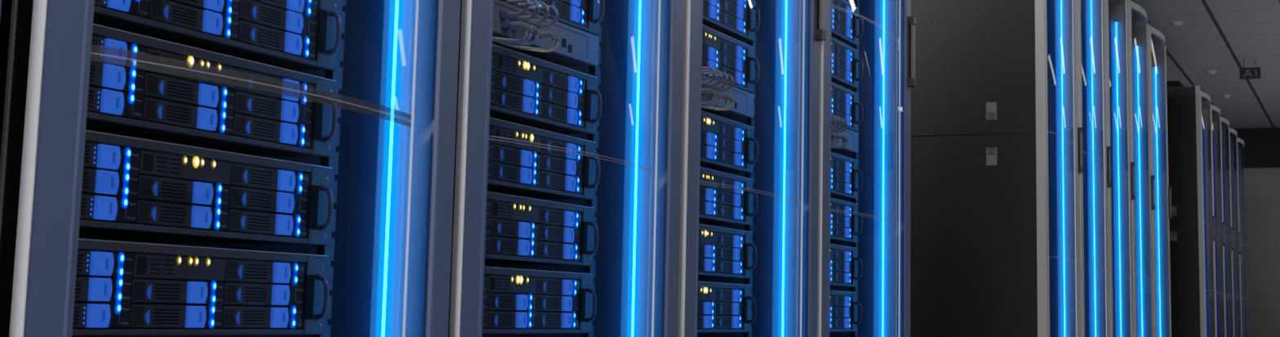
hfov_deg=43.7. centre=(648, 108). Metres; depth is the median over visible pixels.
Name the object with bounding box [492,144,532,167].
tray
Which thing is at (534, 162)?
indicator light
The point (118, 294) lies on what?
indicator light
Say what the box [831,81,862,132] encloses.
server
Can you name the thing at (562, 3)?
tray
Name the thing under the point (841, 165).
tray
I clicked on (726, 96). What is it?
cable
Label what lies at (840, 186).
tray
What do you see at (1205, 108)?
light
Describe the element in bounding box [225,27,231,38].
indicator light
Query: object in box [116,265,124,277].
indicator light
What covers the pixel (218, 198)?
indicator light
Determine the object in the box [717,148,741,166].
tray
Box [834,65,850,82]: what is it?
tray
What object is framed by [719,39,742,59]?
tray
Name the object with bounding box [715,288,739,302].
tray
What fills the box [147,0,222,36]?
tray
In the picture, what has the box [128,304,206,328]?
tray
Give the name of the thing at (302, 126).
indicator light
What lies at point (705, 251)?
tray
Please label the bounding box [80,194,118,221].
tray
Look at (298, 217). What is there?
indicator light
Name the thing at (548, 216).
tray
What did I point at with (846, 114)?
tray
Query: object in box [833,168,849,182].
tray
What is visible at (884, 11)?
light
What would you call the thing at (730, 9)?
tray
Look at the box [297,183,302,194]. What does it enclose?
indicator light
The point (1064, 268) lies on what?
light
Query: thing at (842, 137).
cable
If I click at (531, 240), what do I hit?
indicator light
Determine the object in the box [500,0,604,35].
server
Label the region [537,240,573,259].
tray
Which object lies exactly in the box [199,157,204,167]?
light
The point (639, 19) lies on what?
light
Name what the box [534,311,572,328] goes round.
tray
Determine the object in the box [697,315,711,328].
tray
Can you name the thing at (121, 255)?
indicator light
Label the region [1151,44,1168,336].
light
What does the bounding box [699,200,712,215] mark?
tray
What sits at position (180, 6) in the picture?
tray
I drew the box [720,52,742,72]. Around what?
tray
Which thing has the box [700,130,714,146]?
tray
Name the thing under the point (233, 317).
tray
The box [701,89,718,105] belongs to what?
cable
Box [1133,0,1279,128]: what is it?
ceiling
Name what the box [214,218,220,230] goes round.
indicator light
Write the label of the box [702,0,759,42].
server
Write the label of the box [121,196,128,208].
indicator light
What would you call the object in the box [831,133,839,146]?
cable
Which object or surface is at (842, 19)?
tray
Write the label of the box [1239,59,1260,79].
hanging sign
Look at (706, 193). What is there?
tray
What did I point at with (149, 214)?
tray
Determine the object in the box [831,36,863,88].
server
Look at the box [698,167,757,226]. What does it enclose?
server
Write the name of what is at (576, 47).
switch
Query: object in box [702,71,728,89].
cable
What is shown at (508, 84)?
tray
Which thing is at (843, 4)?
tray
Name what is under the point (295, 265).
indicator light
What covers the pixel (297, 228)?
indicator light
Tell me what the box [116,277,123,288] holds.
indicator light
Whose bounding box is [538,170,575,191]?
tray
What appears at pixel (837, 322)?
tray
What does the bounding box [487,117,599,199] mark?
server
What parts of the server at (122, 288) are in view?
indicator panel, status panel, indicator panel, indicator panel, pull handle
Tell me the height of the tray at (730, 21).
0.027 m
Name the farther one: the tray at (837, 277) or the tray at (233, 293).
the tray at (837, 277)
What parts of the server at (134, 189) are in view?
indicator panel, status panel, indicator panel, indicator panel, pull handle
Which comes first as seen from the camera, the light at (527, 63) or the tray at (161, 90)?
the tray at (161, 90)
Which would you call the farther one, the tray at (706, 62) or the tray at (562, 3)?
the tray at (706, 62)
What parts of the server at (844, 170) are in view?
indicator panel, status panel, indicator panel, pull handle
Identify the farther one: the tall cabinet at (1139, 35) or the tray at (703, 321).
the tall cabinet at (1139, 35)
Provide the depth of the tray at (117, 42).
1.80 m
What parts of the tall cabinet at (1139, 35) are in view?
edge trim, glass pane, glass trim, glass pane, glass pane, door handle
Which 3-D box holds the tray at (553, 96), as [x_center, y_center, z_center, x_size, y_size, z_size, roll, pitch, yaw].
[-0.153,-0.019,2.789,0.010,0.026,0.128,-2,-8,25]
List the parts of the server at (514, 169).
indicator panel, status panel, indicator panel, indicator panel, pull handle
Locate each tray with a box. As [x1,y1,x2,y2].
[72,302,111,328]
[74,276,112,302]
[75,250,114,276]
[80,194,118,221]
[81,168,119,195]
[83,142,121,170]
[87,86,124,116]
[88,61,126,91]
[91,35,128,66]
[94,0,130,13]
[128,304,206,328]
[130,279,208,303]
[135,200,212,229]
[137,174,213,205]
[142,97,217,132]
[143,72,218,108]
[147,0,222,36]
[173,0,224,13]
[222,282,289,305]
[222,306,288,328]
[224,258,290,284]
[226,208,293,235]
[228,186,294,213]
[230,163,295,192]
[232,113,297,145]
[233,90,298,124]
[234,68,300,102]
[237,19,302,56]
[239,0,303,35]
[254,0,304,13]
[486,311,527,328]
[487,293,528,310]
[488,235,529,256]
[489,217,530,238]
[490,161,532,184]
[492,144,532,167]
[493,88,533,114]
[494,71,534,97]
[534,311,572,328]
[535,294,572,311]
[536,277,573,295]
[537,223,574,243]
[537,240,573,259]
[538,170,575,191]
[538,207,574,226]
[539,154,576,175]
[540,137,576,159]
[541,101,577,125]
[542,67,578,93]
[542,84,577,109]
[544,0,580,23]
[559,0,581,8]
[697,257,711,271]
[697,301,711,314]
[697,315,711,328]
[698,244,712,257]
[699,186,713,201]
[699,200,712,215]
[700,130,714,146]
[700,143,714,159]
[702,0,716,7]
[702,2,716,20]
[702,44,715,62]
[702,57,715,69]
[715,259,739,274]
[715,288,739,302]
[715,302,738,315]
[715,315,738,328]
[716,232,740,248]
[716,245,739,260]
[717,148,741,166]
[717,177,741,194]
[717,190,740,206]
[717,204,740,219]
[718,122,742,141]
[718,135,741,153]
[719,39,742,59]
[719,65,742,84]
[720,0,743,19]
[720,11,743,32]
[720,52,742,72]
[726,0,743,7]
[832,260,849,271]
[832,271,849,283]
[832,295,848,306]
[832,306,848,317]
[832,317,848,328]
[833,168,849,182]
[833,179,849,193]
[833,203,849,217]
[833,214,849,227]
[833,225,849,238]
[833,249,849,261]
[834,54,850,71]
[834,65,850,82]
[834,88,850,104]
[834,99,850,115]
[834,110,850,125]
[834,158,849,172]
[835,0,850,17]
[835,10,850,27]
[835,21,850,38]
[835,44,850,61]
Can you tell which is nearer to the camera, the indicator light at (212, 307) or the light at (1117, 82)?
the indicator light at (212, 307)
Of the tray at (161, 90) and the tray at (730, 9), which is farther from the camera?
the tray at (730, 9)
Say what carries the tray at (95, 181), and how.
on the server at (134, 189)
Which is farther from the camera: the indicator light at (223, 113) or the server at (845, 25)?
the server at (845, 25)
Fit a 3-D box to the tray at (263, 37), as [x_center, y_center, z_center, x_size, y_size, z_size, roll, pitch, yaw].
[-0.488,-0.090,2.065,0.005,0.027,0.128,-2,-8,25]
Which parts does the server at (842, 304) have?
status panel, indicator panel, indicator panel, pull handle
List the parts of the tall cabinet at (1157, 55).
edge trim, glass pane, glass pane, glass pane, door handle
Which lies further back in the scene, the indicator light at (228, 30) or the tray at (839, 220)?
the tray at (839, 220)
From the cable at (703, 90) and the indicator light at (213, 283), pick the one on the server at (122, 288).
the indicator light at (213, 283)
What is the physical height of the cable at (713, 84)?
0.038 m
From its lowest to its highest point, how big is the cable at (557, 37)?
0.034 m
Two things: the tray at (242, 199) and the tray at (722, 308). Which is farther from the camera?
the tray at (722, 308)
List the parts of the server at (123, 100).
indicator panel, status panel, indicator panel, indicator panel, pull handle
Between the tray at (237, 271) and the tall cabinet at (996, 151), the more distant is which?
the tall cabinet at (996, 151)
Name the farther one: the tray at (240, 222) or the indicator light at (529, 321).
the indicator light at (529, 321)
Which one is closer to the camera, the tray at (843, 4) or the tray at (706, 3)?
the tray at (706, 3)
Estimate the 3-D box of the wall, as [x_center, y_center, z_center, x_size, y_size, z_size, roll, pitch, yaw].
[10.204,1.756,20.250,10.400,3.100,0.200,-2,-8,25]
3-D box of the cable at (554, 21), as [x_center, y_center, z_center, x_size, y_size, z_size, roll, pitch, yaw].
[-0.233,-0.161,2.639,0.178,0.038,0.053,8,-10,-40]
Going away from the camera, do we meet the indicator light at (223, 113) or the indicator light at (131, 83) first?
the indicator light at (131, 83)
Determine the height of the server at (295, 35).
0.106 m
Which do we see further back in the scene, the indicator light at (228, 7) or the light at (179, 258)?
the indicator light at (228, 7)
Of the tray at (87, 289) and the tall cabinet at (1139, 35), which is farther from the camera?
the tall cabinet at (1139, 35)
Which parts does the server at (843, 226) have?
status panel, indicator panel, indicator panel, pull handle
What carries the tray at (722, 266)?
on the server at (723, 252)
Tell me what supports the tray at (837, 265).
on the server at (844, 260)
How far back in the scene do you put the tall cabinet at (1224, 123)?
13.72 m
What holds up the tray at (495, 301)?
on the server at (516, 300)
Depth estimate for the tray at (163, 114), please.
1.90 m
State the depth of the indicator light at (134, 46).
1.83 m
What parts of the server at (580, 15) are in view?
indicator panel, indicator panel, pull handle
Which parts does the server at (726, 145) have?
status panel, indicator panel, indicator panel, pull handle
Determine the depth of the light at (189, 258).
1.91 m
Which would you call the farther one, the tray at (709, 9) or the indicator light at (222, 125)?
the tray at (709, 9)
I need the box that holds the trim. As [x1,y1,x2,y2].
[1233,127,1279,168]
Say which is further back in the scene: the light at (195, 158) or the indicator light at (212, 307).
the indicator light at (212, 307)
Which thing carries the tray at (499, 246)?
on the server at (520, 230)
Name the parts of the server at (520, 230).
indicator panel, status panel, indicator panel, indicator panel, pull handle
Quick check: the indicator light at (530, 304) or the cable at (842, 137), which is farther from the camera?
the cable at (842, 137)
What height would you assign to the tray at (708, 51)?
0.026 m
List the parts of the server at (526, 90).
indicator panel, status panel, indicator panel, indicator panel, pull handle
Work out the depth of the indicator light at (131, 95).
1.83 m
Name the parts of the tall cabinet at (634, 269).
edge trim, mounting rail, glass trim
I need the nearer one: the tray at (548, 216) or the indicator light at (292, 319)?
the indicator light at (292, 319)
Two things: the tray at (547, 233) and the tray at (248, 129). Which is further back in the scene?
the tray at (547, 233)
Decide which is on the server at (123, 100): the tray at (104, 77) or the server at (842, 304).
the tray at (104, 77)
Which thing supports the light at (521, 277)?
on the server at (516, 300)
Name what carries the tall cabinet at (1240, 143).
on the floor
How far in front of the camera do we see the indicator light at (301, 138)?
2.11 m
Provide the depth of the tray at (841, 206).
4.22 m
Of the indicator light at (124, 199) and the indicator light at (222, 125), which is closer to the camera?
the indicator light at (124, 199)
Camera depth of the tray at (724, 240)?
3.48 m
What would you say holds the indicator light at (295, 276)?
on the server at (122, 288)
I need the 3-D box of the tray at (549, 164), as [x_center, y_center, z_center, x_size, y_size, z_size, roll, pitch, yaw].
[-0.155,0.099,2.773,0.010,0.026,0.128,-2,-8,25]
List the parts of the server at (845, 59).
indicator panel, status panel, indicator panel, pull handle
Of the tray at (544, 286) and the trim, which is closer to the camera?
the tray at (544, 286)
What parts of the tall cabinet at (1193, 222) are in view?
panel, panel, edge trim, door, glass pane, glass pane, glass pane, door handle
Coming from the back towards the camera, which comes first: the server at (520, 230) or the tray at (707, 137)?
the tray at (707, 137)
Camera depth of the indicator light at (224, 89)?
1.98 m
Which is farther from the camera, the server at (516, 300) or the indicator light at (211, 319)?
the server at (516, 300)
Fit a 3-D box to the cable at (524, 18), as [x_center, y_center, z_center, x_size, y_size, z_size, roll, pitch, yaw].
[-0.261,-0.170,2.578,0.178,0.038,0.053,8,-10,-40]
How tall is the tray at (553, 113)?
0.027 m
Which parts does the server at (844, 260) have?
status panel, indicator panel, indicator panel, pull handle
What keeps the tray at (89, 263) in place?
on the server at (122, 288)
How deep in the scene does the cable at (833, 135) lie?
4.03 m
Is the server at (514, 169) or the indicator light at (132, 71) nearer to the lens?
the indicator light at (132, 71)
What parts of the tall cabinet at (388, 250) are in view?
edge trim, mounting rail, glass trim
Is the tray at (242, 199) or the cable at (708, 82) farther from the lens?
the cable at (708, 82)
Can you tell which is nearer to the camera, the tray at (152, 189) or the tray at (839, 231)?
the tray at (152, 189)
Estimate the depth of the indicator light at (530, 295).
2.67 m
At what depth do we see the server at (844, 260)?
4.22 m
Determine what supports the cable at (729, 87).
attached to the switch at (744, 104)
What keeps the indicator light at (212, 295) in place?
on the server at (122, 288)
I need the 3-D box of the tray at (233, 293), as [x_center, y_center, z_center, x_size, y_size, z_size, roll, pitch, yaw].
[-0.495,0.236,2.024,0.005,0.026,0.128,-2,-8,25]
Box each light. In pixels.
[115,290,122,302]
[115,302,121,314]
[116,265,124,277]
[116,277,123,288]
[118,252,124,264]
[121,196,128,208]
[122,185,128,196]
[123,172,129,183]
[124,146,131,159]
[124,160,130,172]
[128,80,135,93]
[128,92,134,104]
[129,68,136,79]
[131,44,137,52]
[176,255,182,265]
[182,155,187,164]
[186,55,194,62]
[187,256,192,266]
[192,155,199,168]
[193,256,199,266]
[199,58,204,64]
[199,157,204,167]
[205,257,210,266]
[208,316,214,328]
[209,293,216,304]
[209,304,215,315]
[210,280,217,291]
[211,159,216,168]
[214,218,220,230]
[215,195,221,206]
[215,206,221,217]
[216,182,222,194]
[219,122,225,133]
[220,110,226,120]
[221,99,226,110]
[222,86,227,97]
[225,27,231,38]
[226,4,231,15]
[226,14,231,26]
[290,317,295,328]
[291,305,296,315]
[293,262,298,273]
[293,274,297,284]
[295,214,301,225]
[295,226,300,236]
[297,172,302,182]
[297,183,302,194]
[299,136,304,146]
[300,124,305,134]
[304,35,309,46]
[304,48,309,57]
[306,6,311,16]
[369,0,435,336]
[515,275,519,284]
[519,275,523,284]
[523,61,526,69]
[526,62,529,71]
[528,293,532,302]
[528,302,532,311]
[528,311,531,319]
[528,320,531,328]
[529,133,533,142]
[530,231,533,239]
[530,239,533,247]
[530,248,533,257]
[531,222,534,230]
[533,160,536,168]
[533,168,536,176]
[534,107,537,115]
[535,81,538,89]
[535,90,538,98]
[620,0,668,336]
[772,0,808,336]
[873,0,902,336]
[1054,0,1076,336]
[1084,0,1104,336]
[1110,0,1129,336]
[1132,21,1150,336]
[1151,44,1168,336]
[1201,102,1213,336]
[1212,114,1222,336]
[1230,135,1239,336]
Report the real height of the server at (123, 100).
0.106 m
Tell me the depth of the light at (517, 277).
2.63 m
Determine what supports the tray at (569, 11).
on the server at (580, 15)
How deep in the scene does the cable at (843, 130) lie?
4.12 m
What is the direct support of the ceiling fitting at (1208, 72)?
attached to the ceiling
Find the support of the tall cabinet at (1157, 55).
on the floor
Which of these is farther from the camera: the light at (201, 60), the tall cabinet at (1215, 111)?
the tall cabinet at (1215, 111)
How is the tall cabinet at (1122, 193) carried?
on the floor
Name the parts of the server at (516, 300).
indicator panel, status panel, indicator panel, indicator panel, pull handle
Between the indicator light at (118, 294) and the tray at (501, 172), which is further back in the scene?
the tray at (501, 172)
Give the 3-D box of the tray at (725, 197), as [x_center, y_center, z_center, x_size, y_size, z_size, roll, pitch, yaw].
[0.177,0.199,3.494,0.010,0.026,0.128,-2,-8,25]
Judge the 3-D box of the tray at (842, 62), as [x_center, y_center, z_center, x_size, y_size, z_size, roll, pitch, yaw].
[0.519,-0.120,4.268,0.010,0.026,0.128,-2,-8,25]
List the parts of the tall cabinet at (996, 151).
panel, panel, edge trim, door, glass pane, glass pane, glass trim, glass pane, door handle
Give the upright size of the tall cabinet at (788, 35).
2.295 m
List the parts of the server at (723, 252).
status panel, indicator panel, indicator panel, pull handle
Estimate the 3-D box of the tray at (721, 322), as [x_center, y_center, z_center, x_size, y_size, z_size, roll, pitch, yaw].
[0.171,0.464,3.460,0.010,0.027,0.128,-2,-8,25]
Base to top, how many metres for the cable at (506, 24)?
0.034 m
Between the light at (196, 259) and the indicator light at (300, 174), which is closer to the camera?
the light at (196, 259)
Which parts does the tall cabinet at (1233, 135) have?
edge trim, glass pane, glass pane, glass pane, door handle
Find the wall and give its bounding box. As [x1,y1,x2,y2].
[1244,167,1279,336]
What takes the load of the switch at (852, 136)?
in the tall cabinet at (886, 48)
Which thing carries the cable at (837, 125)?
attached to the switch at (852, 136)
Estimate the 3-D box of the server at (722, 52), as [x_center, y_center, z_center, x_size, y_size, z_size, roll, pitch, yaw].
[-0.073,-0.114,3.490,0.471,0.106,0.576,-2,-8,25]
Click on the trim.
(1261, 147)
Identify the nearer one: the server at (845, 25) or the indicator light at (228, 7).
the indicator light at (228, 7)
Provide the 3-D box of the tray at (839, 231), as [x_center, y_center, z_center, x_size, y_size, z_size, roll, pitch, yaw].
[0.509,0.327,4.211,0.010,0.027,0.128,-2,-8,25]
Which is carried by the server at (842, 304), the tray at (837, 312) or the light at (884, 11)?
the tray at (837, 312)
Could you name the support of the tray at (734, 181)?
on the server at (718, 206)
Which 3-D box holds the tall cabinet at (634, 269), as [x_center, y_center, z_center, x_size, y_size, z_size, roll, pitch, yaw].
[-0.553,-0.295,2.895,1.084,2.295,0.777,-2,-8,25]
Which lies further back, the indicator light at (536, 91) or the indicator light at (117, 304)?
the indicator light at (536, 91)
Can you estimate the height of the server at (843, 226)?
0.106 m
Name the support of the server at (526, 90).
in the tall cabinet at (634, 269)
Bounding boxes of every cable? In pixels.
[492,21,528,42]
[492,22,532,43]
[492,25,539,45]
[492,31,555,51]
[499,0,539,22]
[499,32,559,52]
[500,0,529,18]
[510,1,549,25]
[519,5,559,29]
[701,66,716,84]
[701,69,722,88]
[701,88,715,104]
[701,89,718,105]
[701,90,722,106]
[701,93,732,110]
[701,95,734,111]
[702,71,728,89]
[704,73,734,91]
[831,114,835,127]
[831,115,840,129]
[831,116,844,131]
[831,118,848,133]
[831,131,835,143]
[831,132,837,144]
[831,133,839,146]
[831,135,846,148]
[831,136,848,148]
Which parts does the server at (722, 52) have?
status panel, indicator panel, indicator panel, pull handle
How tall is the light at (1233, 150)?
2.133 m
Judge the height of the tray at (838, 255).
0.027 m
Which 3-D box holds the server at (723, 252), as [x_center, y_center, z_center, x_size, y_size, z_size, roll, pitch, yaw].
[-0.082,0.304,3.436,0.471,0.106,0.576,-2,-8,25]
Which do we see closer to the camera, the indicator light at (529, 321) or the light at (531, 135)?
the indicator light at (529, 321)
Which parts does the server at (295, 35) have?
indicator panel, indicator panel, indicator panel, pull handle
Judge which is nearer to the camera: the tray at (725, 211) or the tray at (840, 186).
the tray at (725, 211)
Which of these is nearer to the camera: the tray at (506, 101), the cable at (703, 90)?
the tray at (506, 101)
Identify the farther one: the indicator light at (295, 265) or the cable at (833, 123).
the cable at (833, 123)
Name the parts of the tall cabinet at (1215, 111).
edge trim, glass pane, glass pane, glass pane, door handle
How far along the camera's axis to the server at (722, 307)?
3.45 m
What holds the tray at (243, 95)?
on the server at (123, 100)
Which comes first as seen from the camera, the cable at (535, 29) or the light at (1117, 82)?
the cable at (535, 29)
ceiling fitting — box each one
[1169,21,1183,26]
[1204,70,1217,75]
[1221,94,1231,98]
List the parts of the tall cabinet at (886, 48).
edge trim, mounting rail, glass pane, glass pane, glass pane, glass trim, door handle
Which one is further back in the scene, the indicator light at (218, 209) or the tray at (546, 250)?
the tray at (546, 250)
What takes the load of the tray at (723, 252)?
on the server at (723, 252)
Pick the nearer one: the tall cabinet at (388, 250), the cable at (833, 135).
the tall cabinet at (388, 250)
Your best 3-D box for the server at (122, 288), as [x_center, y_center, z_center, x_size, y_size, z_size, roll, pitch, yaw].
[-0.750,0.223,1.980,0.471,0.106,0.576,-2,-8,25]
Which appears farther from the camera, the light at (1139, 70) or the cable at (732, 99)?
the light at (1139, 70)
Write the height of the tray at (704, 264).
0.027 m
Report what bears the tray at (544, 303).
on the server at (516, 300)
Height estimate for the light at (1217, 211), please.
2.133 m
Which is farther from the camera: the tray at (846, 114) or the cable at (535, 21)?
the tray at (846, 114)
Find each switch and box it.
[492,0,599,66]
[701,75,754,118]
[831,123,858,153]
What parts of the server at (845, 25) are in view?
status panel, indicator panel, indicator panel, pull handle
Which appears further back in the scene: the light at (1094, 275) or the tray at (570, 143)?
the light at (1094, 275)
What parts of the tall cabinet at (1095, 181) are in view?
edge trim, glass pane, glass pane, glass trim, glass pane, door handle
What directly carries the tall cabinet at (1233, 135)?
on the floor
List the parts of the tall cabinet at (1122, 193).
edge trim, glass pane, glass pane, glass trim, glass pane, door handle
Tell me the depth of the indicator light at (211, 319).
1.94 m
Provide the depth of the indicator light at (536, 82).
2.71 m
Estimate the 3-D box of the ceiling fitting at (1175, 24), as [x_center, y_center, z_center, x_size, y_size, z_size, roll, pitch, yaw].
[4.589,-0.727,13.882,0.116,0.036,0.116,-2,-8,25]
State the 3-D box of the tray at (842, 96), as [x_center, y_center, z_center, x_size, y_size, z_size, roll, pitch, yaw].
[0.517,-0.030,4.257,0.010,0.027,0.128,-2,-8,25]
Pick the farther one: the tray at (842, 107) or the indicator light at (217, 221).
the tray at (842, 107)
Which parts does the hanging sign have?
sign plate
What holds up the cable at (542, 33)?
attached to the switch at (576, 47)
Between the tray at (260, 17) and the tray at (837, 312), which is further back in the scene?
the tray at (837, 312)
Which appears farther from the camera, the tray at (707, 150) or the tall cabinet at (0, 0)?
the tray at (707, 150)
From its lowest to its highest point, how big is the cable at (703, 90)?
0.034 m
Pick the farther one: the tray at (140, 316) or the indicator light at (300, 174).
the indicator light at (300, 174)
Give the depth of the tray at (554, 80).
2.79 m
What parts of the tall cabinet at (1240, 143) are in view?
edge trim, glass pane, glass pane, glass pane, door handle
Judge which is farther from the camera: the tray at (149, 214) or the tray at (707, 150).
the tray at (707, 150)
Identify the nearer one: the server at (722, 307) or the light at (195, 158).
the light at (195, 158)
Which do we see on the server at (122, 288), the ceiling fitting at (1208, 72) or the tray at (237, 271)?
the tray at (237, 271)
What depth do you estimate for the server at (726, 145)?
3.50 m
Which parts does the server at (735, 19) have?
indicator panel, indicator panel, pull handle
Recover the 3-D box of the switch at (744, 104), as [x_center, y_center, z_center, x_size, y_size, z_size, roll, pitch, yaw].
[-0.032,-0.034,3.462,0.344,0.054,0.572,-2,-8,25]
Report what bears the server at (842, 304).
in the tall cabinet at (886, 48)
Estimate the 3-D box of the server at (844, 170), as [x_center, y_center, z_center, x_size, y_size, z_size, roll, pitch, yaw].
[0.256,0.167,4.187,0.471,0.106,0.576,-2,-8,25]
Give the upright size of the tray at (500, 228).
0.026 m
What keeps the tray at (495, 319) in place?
on the server at (516, 300)
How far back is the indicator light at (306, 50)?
2.13 m
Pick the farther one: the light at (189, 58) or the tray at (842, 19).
the tray at (842, 19)
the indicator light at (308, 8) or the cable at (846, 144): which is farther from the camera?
the cable at (846, 144)
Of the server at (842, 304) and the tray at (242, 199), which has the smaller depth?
the tray at (242, 199)
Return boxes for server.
[71,238,329,336]
[78,129,333,245]
[85,23,337,157]
[93,0,342,71]
[482,266,596,333]
[484,191,598,266]
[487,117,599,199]
[489,44,601,135]
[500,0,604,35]
[697,223,756,279]
[697,280,755,332]
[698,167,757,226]
[700,111,758,173]
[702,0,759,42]
[702,25,759,93]
[829,244,862,287]
[829,290,862,331]
[830,151,862,199]
[830,197,862,243]
[831,0,863,46]
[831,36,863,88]
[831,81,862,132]
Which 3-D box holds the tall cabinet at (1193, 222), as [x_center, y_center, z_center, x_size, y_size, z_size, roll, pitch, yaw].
[3.745,0.991,12.207,1.084,2.295,0.785,-2,-8,25]
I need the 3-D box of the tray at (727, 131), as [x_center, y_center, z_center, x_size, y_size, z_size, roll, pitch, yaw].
[0.180,0.052,3.513,0.010,0.027,0.128,-2,-8,25]
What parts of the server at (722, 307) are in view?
status panel, indicator panel, indicator panel, pull handle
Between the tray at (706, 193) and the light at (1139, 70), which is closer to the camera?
the tray at (706, 193)
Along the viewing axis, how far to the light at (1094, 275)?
7.63 m
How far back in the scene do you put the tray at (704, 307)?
3.34 m
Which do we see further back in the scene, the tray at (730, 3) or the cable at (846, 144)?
the cable at (846, 144)
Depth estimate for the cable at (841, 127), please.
4.09 m
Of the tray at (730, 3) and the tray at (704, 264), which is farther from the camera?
the tray at (730, 3)
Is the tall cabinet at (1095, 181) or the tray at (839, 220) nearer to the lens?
the tray at (839, 220)
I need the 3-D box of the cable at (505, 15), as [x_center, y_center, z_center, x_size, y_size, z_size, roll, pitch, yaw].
[-0.275,-0.174,2.548,0.178,0.038,0.053,8,-10,-40]
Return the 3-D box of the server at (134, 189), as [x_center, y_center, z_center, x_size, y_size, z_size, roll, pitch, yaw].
[-0.747,0.105,1.995,0.471,0.106,0.576,-2,-8,25]
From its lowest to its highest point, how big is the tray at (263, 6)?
0.027 m
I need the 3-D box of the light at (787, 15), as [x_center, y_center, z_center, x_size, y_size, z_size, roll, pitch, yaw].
[0.333,-0.180,3.716,0.075,2.133,0.054,-2,-8,25]
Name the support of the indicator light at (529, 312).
on the server at (516, 300)
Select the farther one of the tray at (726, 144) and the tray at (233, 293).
the tray at (726, 144)
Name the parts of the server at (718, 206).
status panel, indicator panel, indicator panel, pull handle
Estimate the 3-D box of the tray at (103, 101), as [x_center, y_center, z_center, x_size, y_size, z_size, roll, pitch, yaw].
[-0.624,-0.012,1.761,0.005,0.027,0.128,-2,-8,25]
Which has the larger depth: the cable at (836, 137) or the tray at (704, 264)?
the cable at (836, 137)
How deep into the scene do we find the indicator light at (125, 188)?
1.81 m
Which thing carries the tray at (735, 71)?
on the server at (722, 52)
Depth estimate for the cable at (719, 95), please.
3.34 m
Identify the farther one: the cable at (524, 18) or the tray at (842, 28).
the tray at (842, 28)
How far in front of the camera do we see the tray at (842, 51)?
4.27 m
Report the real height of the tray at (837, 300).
0.027 m
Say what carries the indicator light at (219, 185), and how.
on the server at (134, 189)
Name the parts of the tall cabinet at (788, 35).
edge trim, mounting rail, glass trim, door handle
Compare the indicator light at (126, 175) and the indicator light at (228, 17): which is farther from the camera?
the indicator light at (228, 17)
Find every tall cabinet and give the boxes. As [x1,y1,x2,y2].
[0,0,1,18]
[0,0,460,336]
[448,0,684,336]
[677,0,826,336]
[817,0,916,336]
[910,0,1083,336]
[1077,0,1111,336]
[1105,0,1135,336]
[1128,0,1155,336]
[1148,19,1172,336]
[1166,80,1216,336]
[1210,100,1225,336]
[1220,113,1233,336]
[1228,124,1241,336]
[1236,135,1248,336]
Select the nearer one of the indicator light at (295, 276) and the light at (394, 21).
the indicator light at (295, 276)
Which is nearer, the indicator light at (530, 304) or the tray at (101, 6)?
the tray at (101, 6)
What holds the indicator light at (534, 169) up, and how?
on the server at (514, 169)
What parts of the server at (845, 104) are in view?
status panel, indicator panel, indicator panel, pull handle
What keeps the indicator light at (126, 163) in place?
on the server at (134, 189)
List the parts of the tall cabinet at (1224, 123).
edge trim, glass pane, glass pane, glass pane, door handle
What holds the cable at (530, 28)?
attached to the switch at (576, 47)
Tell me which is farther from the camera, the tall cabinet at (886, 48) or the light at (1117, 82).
the light at (1117, 82)
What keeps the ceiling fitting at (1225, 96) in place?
attached to the ceiling
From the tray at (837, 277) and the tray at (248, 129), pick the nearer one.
the tray at (248, 129)

